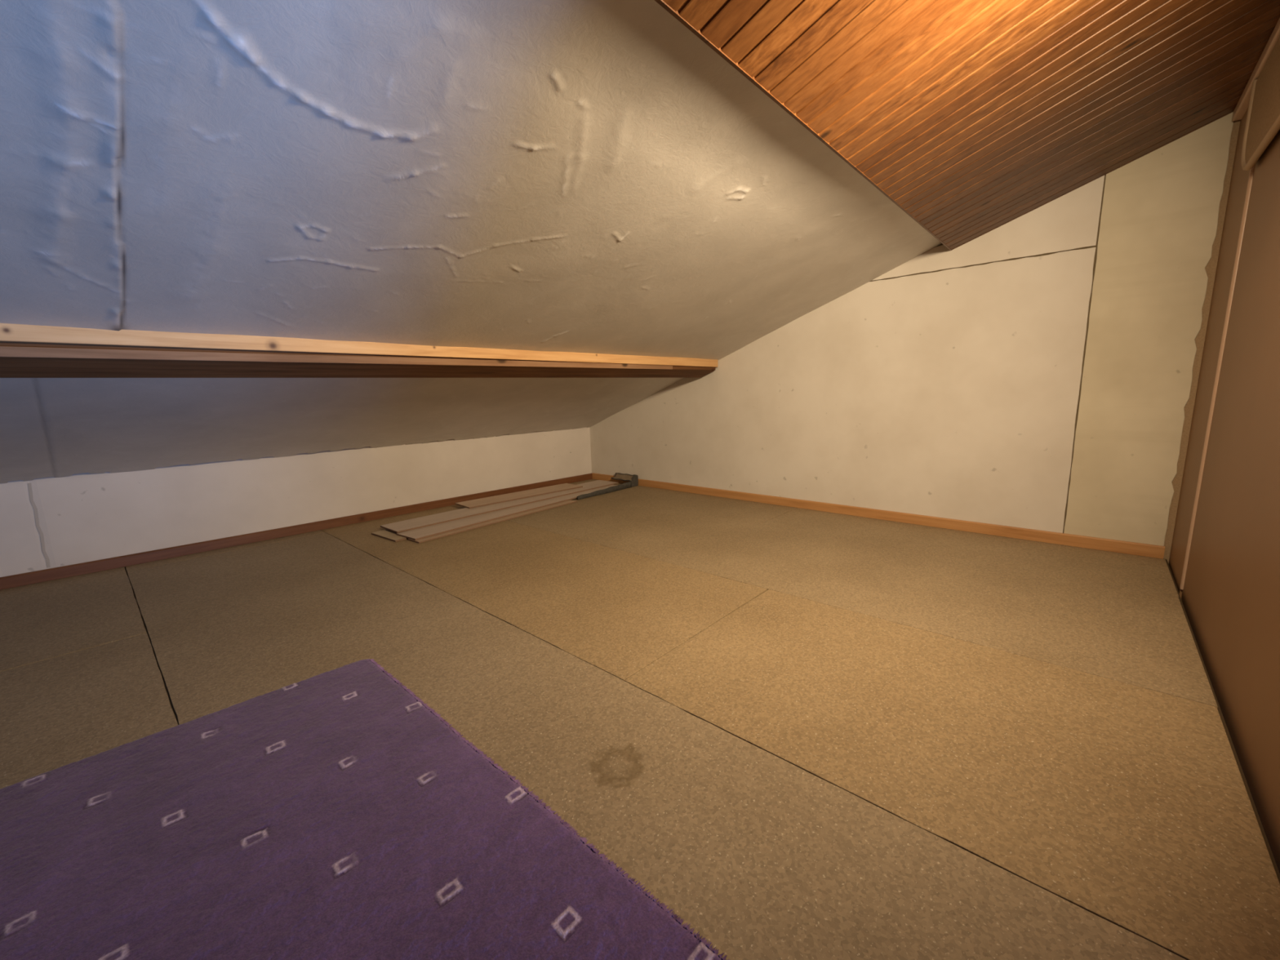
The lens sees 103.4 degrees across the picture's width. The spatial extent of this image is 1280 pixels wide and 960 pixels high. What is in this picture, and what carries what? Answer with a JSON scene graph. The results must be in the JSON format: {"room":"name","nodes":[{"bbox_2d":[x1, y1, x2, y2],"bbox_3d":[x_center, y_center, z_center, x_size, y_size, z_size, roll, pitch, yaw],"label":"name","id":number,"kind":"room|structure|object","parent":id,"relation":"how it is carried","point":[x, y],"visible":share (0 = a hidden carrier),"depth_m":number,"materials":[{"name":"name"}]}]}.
{"room":"attic","nodes":[
{"label":"attic","id":0,"kind":"room"},
{"bbox_2d":[0,426,591,577],"bbox_3d":[-2.318,0.064,3.487,0.074,0.675,5.405,8,14,43],"label":"wall","id":1,"kind":"structure","parent":0,"point":[51,522],"depth_m":3.23,"materials":[{"name":"paint"}]},
{"bbox_2d":[0,473,592,590],"bbox_3d":[-2.314,0.334,3.464,0.015,0.060,5.262,8,14,43],"label":"baseboard","id":2,"kind":"structure","parent":1,"relation":"attached to","point":[46,575],"depth_m":3.21,"materials":[{"name":"brown wood"}]},
{"bbox_2d":[0,0,942,483],"bbox_3d":[-1.116,-0.620,2.176,3.470,1.277,5.290,7,13,41],"label":"ceiling","id":3,"kind":"structure","parent":0,"point":[591,176],"depth_m":1.45,"materials":[{"name":"paint"}]},
{"bbox_2d":[0,323,718,377],"bbox_3d":[-1.177,-0.530,2.243,0.165,0.155,5.244,7,13,41],"label":"roof beam","id":4,"kind":"structure","parent":3,"relation":"attached to","point":[26,351],"depth_m":1.93,"materials":[{"name":"brown wood"}]},
{"bbox_2d":[0,479,1279,959],"bbox_3d":[-0.703,0.620,2.091,4.590,0.108,5.355,7,13,41],"label":"floor","id":5,"kind":"structure","parent":0,"point":[807,734],"depth_m":1.51,"materials":[{"name":"brown"}]},
{"bbox_2d":[0,658,729,959],"bbox_3d":[-0.752,0.821,0.602,2.035,0.012,1.525,7,13,41],"label":"rug","id":6,"kind":"object","parent":5,"relation":"on","point":[335,814],"visible":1,"depth_m":1.00,"materials":[{"name":"purple carpet"}]},
{"bbox_2d":[371,528,408,542],"bbox_3d":[-1.245,0.266,3.829,0.324,0.010,1.395,6,13,37],"label":"board","id":7,"kind":"object","parent":5,"relation":"on","point":[386,534],"visible":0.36,"depth_m":3.31,"materials":[{"name":"brown wood"}]},
{"bbox_2d":[396,484,617,540],"bbox_3d":[-0.888,0.207,4.049,0.225,0.010,2.052,6,12,36],"label":"board","id":8,"kind":"object","parent":7,"relation":"on","point":[433,530],"visible":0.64,"depth_m":3.65,"materials":[{"name":"brown wood"}]},
{"bbox_2d":[380,480,617,533],"bbox_3d":[-1.000,0.174,4.192,0.261,0.010,2.124,7,13,40],"label":"board","id":9,"kind":"object","parent":8,"relation":"on","point":[426,521],"visible":0.93,"depth_m":3.85,"materials":[{"name":"brown wood"}]},
{"bbox_2d":[454,483,582,508],"bbox_3d":[-1.016,0.127,4.401,1.116,0.010,0.252,-11,14,-44],"label":"board","id":10,"kind":"object","parent":9,"relation":"on","point":[476,503],"visible":1,"depth_m":4.33,"materials":[{"name":"brown wood"}]},
{"bbox_2d":[408,499,576,543],"bbox_3d":[-1.004,0.279,3.725,0.132,0.009,1.386,6,13,37],"label":"board","id":11,"kind":"object","parent":5,"relation":"on","point":[564,503],"visible":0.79,"depth_m":3.59,"materials":[{"name":"brown wood"}]},
{"bbox_2d":[577,481,631,499],"bbox_3d":[-0.309,0.091,4.555,0.029,0.055,0.680,7,13,41],"label":"strip","id":12,"kind":"object","parent":5,"relation":"on","point":[626,485],"visible":1,"depth_m":4.56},
{"bbox_2d":[611,472,638,486],"bbox_3d":[-0.157,-0.007,4.934,0.293,0.109,0.096,7,13,41],"label":"scrap","id":13,"kind":"object","parent":5,"relation":"on","point":[633,478],"visible":0.99,"depth_m":4.89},
{"bbox_2d":[589,111,1240,563],"bbox_3d":[1.200,-0.884,3.674,4.860,2.385,0.090,7,13,41],"label":"wall","id":14,"kind":"structure","parent":0,"point":[1041,371],"depth_m":2.88,"materials":[{"name":"beige paint"}]},
{"bbox_2d":[591,472,1164,559],"bbox_3d":[1.069,0.161,3.932,4.208,0.063,0.014,7,13,41],"label":"baseboard","id":15,"kind":"structure","parent":14,"relation":"attached to","point":[1076,540],"depth_m":3.21,"materials":[{"name":"orange wood"}]},
{"bbox_2d":[654,0,1279,250],"bbox_3d":[0.895,-1.252,0.222,2.263,0.821,5.305,7,13,41],"label":"ceiling","id":16,"kind":"structure","parent":0,"point":[971,117],"depth_m":1.58,"materials":[{"name":"brown wood"}]},
{"bbox_2d":[1168,107,1279,873],"bbox_3d":[1.648,-0.350,1.225,0.088,2.159,3.082,7,13,41],"label":"wall","id":17,"kind":"structure","parent":0,"point":[1230,593],"depth_m":1.56,"materials":[{"name":"brown wood"}]},
{"bbox_2d":[1179,164,1254,589],"bbox_3d":[2.309,-0.514,2.008,0.009,1.998,0.022,7,13,41],"label":"trim","id":18,"kind":"structure","parent":17,"relation":"attached to","point":[1251,171],"depth_m":2.02,"materials":[{"name":"beige wood"}]},
{"bbox_2d":[1231,17,1279,120],"bbox_3d":[1.581,-1.362,1.084,0.036,0.055,3.010,7,13,41],"label":"trim","id":19,"kind":"structure","parent":17,"relation":"attached to","point":[1242,104],"depth_m":1.87,"materials":[{"name":"beige wood"}]},
{"bbox_2d":[1240,36,1279,170],"bbox_3d":[1.490,-1.141,1.022,0.024,0.345,2.464,7,13,41],"label":"panel","id":20,"kind":"object","parent":17,"relation":"attached to","point":[1263,117],"visible":1,"depth_m":1.72,"materials":[{"name":"wood"}]}
]}

